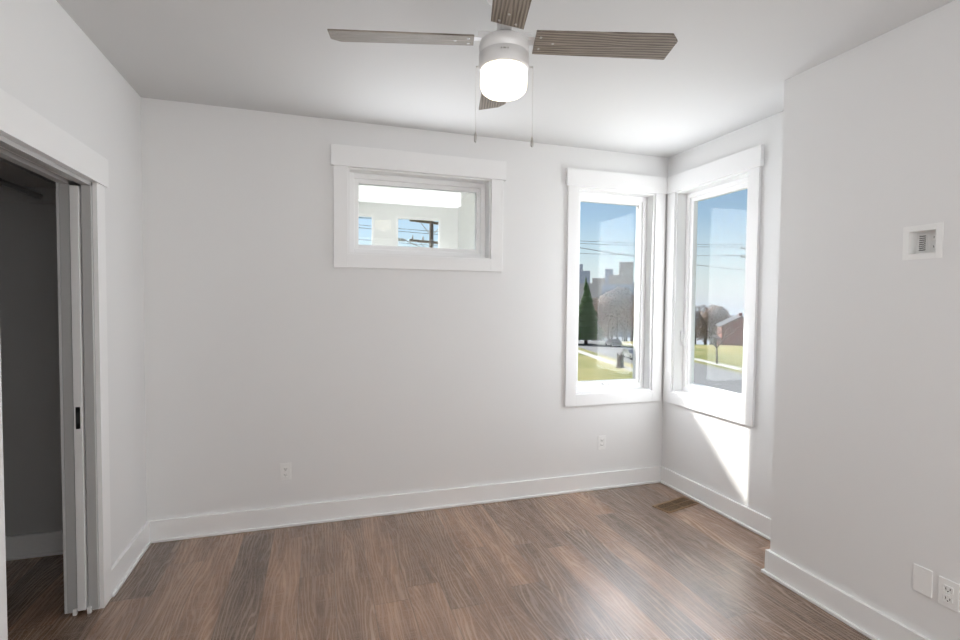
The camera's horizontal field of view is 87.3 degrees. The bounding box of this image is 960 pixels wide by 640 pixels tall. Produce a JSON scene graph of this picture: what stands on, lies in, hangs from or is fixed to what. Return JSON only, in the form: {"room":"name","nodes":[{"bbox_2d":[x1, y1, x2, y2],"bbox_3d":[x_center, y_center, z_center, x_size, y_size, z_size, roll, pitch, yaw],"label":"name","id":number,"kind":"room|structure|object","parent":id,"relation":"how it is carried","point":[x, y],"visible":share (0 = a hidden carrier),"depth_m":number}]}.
{"room":"empty bedroom","nodes":[
{"label":"empty bedroom","id":0,"kind":"room"},
{"bbox_2d":[0,201,62,535],"bbox_3d":[-2.159,0.067,1.725,0.760,2.740,2.555,0,2,-18],"label":"wall","id":1,"kind":"structure","parent":0,"point":[30,366],"depth_m":2.92},
{"bbox_2d":[0,157,55,203],"bbox_3d":[-2.243,-0.684,1.720,0.400,0.110,2.451,0,2,-18],"label":"shelf","id":2,"kind":"object","parent":1,"relation":"attached to","point":[18,183],"visible":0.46,"depth_m":2.80},
{"bbox_2d":[5,530,62,560],"bbox_3d":[-2.138,1.367,1.832,0.660,0.135,2.451,0,2,-18],"label":"baseboard","id":3,"kind":"structure","parent":1,"relation":"attached to","point":[33,545],"depth_m":2.95},
{"bbox_2d":[0,0,146,612],"bbox_3d":[-1.371,0.111,0.718,0.125,2.740,4.955,0,2,-18],"label":"wall","id":4,"kind":"structure","parent":0,"point":[58,68],"depth_m":2.62},
{"bbox_2d":[0,88,111,639],"bbox_3d":[-1.875,0.317,2.293,0.185,2.207,1.566,0,2,-18],"label":"door frame","id":5,"kind":"structure","parent":4,"relation":"attached to","point":[24,125],"depth_m":2.39},
{"bbox_2d":[69,185,88,610],"bbox_3d":[-2.012,0.371,2.718,0.039,2.025,0.718,0,2,-18],"label":"pocket door","id":6,"kind":"structure","parent":4,"relation":"in","point":[78,389],"depth_m":2.38},
{"bbox_2d":[111,522,154,596],"bbox_3d":[-1.964,1.333,2.833,0.031,0.135,0.587,0,2,-18],"label":"baseboard","id":7,"kind":"structure","parent":4,"relation":"attached to","point":[129,558],"depth_m":2.83},
{"bbox_2d":[141,97,667,520],"bbox_3d":[-0.765,0.013,3.607,5.194,2.740,0.180,0,2,-18],"label":"wall","id":8,"kind":"structure","parent":0,"point":[274,338],"depth_m":3.43},
{"bbox_2d":[280,463,290,480],"bbox_3d":[-1.303,1.017,3.373,0.070,0.115,0.010,0,2,-18],"label":"electrical outlet","id":9,"kind":"object","parent":8,"relation":"attached to","point":[285,471],"visible":1,"depth_m":3.37},
{"bbox_2d":[147,466,658,542],"bbox_3d":[-0.258,1.318,3.707,3.814,0.135,0.035,0,2,-18],"label":"baseboard","id":10,"kind":"structure","parent":8,"relation":"attached to","point":[181,528],"depth_m":3.58},
{"bbox_2d":[331,144,505,271],"bbox_3d":[-0.440,-0.774,3.681,1.254,0.820,0.240,0,2,-18],"label":"horizontal window","id":11,"kind":"structure","parent":8,"relation":"in","point":[475,186],"depth_m":3.60},
{"bbox_2d":[598,435,605,449],"bbox_3d":[0.996,1.002,4.110,0.070,0.115,0.010,0,2,-18],"label":"electrical outlet","id":12,"kind":"object","parent":8,"relation":"attached to","point":[601,442],"visible":1,"depth_m":4.11},
{"bbox_2d":[564,168,666,406],"bbox_3d":[1.087,-0.252,4.190,0.951,1.870,0.241,0,2,-18],"label":"window","id":13,"kind":"structure","parent":8,"relation":"in","point":[644,203],"depth_m":4.18},
{"bbox_2d":[6,483,870,639],"bbox_3d":[0.006,1.507,1.214,5.194,0.060,5.315,0,2,-18],"label":"floor","id":14,"kind":"structure","parent":0,"point":[627,563],"depth_m":2.71},
{"bbox_2d":[653,496,698,512],"bbox_3d":[1.482,1.396,3.803,0.360,0.005,0.150,-1,2,-32],"label":"floor vent","id":15,"kind":"object","parent":14,"relation":"in","point":[674,505],"visible":1,"depth_m":3.80},
{"bbox_2d":[56,0,953,157],"bbox_3d":[0.032,-1.321,1.113,5.194,0.120,5.315,0,2,-18],"label":"ceiling","id":16,"kind":"structure","parent":0,"point":[723,67],"depth_m":2.56},
{"bbox_2d":[327,0,677,146],"bbox_3d":[0.091,-0.973,1.905,0.991,0.632,0.991,2,3,41],"label":"ceiling fan","id":17,"kind":"object","parent":16,"relation":"hanging from","point":[503,66],"visible":1,"depth_m":1.87},
{"bbox_2d":[661,111,782,517],"bbox_3d":[1.898,0.041,3.513,0.180,2.740,1.625,0,2,-18],"label":"wall","id":18,"kind":"structure","parent":0,"point":[732,460],"depth_m":3.41},
{"bbox_2d":[659,145,763,426],"bbox_3d":[1.799,-0.232,3.803,0.251,1.870,0.930,0,2,-18],"label":"window","id":19,"kind":"structure","parent":18,"relation":"in","point":[683,383],"depth_m":3.95},
{"bbox_2d":[659,466,770,540],"bbox_3d":[1.760,1.340,3.606,0.031,0.135,1.390,0,2,-18],"label":"baseboard","id":20,"kind":"structure","parent":18,"relation":"attached to","point":[756,522],"depth_m":3.66},
{"bbox_2d":[770,0,959,639],"bbox_3d":[2.447,0.129,1.194,0.550,2.740,3.530,0,2,-18],"label":"wall","id":21,"kind":"structure","parent":0,"point":[865,507],"depth_m":2.30},
{"bbox_2d":[761,549,930,639],"bbox_3d":[2.153,1.431,1.167,0.031,0.135,3.561,0,2,-18],"label":"baseboard","id":22,"kind":"structure","parent":21,"relation":"attached to","point":[866,620],"depth_m":2.45},
{"bbox_2d":[913,563,932,598],"bbox_3d":[1.862,1.097,2.115,0.007,0.115,0.070,0,2,-18],"label":"blank wall plate","id":23,"kind":"object","parent":21,"relation":"attached to","point":[923,580],"visible":1,"depth_m":2.11},
{"bbox_2d":[902,222,943,259],"bbox_3d":[1.884,-0.328,2.122,0.053,0.143,0.147,0,2,-18],"label":"outlet box","id":24,"kind":"object","parent":21,"relation":"in","point":[923,241],"visible":0.98,"depth_m":2.14},
{"bbox_2d":[938,576,959,612],"bbox_3d":[1.888,1.105,2.027,0.010,0.115,0.070,0,2,-18],"label":"electrical outlet","id":25,"kind":"object","parent":21,"relation":"attached to","point":[948,593],"visible":1,"depth_m":2.02},
{"label":"outside","id":26,"kind":"structure","parent":0,"visible":0},
{"bbox_2d":[579,262,634,337],"bbox_3d":[302.369,-55.650,1123.216,304.773,160.000,411.701,0,2,-18],"label":"skyline","id":27,"kind":"object","parent":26,"point":[605,287],"depth_m":980.50},
{"bbox_2d":[578,340,742,393],"bbox_3d":[20.857,29.119,196.880,680.000,55.393,680.000,0,2,-18],"label":"ground","id":28,"kind":"structure","parent":26,"point":[734,357],"depth_m":67.93},
{"bbox_2d":[359,185,474,248],"bbox_3d":[-1.800,2.438,9.153,4.350,10.960,4.500,0,2,-18],"label":"neighbouring house","id":29,"kind":"structure","parent":28,"relation":"on","point":[422,199],"depth_m":10.98},
{"bbox_2d":[359,217,745,290],"bbox_3d":[11.707,-1.398,55.255,146.243,15.600,86.760,0,2,-18],"label":"utility poles","id":30,"kind":"object","parent":28,"relation":"on","point":[430,232],"depth_m":25.82},
{"bbox_2d":[605,339,621,346],"bbox_3d":[25.437,4.307,96.216,1.842,1.460,4.521,0,2,-6],"label":"car","id":31,"kind":"object","parent":28,"relation":"on","point":[613,341]},
{"bbox_2d":[615,352,624,367],"bbox_3d":[18.040,5.119,64.640,1.240,2.025,1.209,0,2,-18],"label":"tree stump","id":32,"kind":"object","parent":28,"relation":"on","point":[620,362],"depth_m":64.28},
{"bbox_2d":[621,348,632,359],"bbox_3d":[22.705,5.040,74.904,1.843,1.460,4.521,0,2,-6],"label":"car","id":33,"kind":"object","parent":28,"relation":"on","point":[627,352]},
{"bbox_2d":[578,278,739,363],"bbox_3d":[103.867,4.580,195.158,275.812,32.352,265.469,0,2,-18],"label":"trees","id":34,"kind":"object","parent":28,"relation":"on","point":[605,323],"depth_m":124.05},
{"bbox_2d":[708,313,743,345],"bbox_3d":[67.571,2.824,133.696,11.900,9.600,12.500,1,2,20],"label":"house","id":35,"kind":"structure","parent":28,"relation":"on","point":[735,320],"depth_m":128.86}
]}

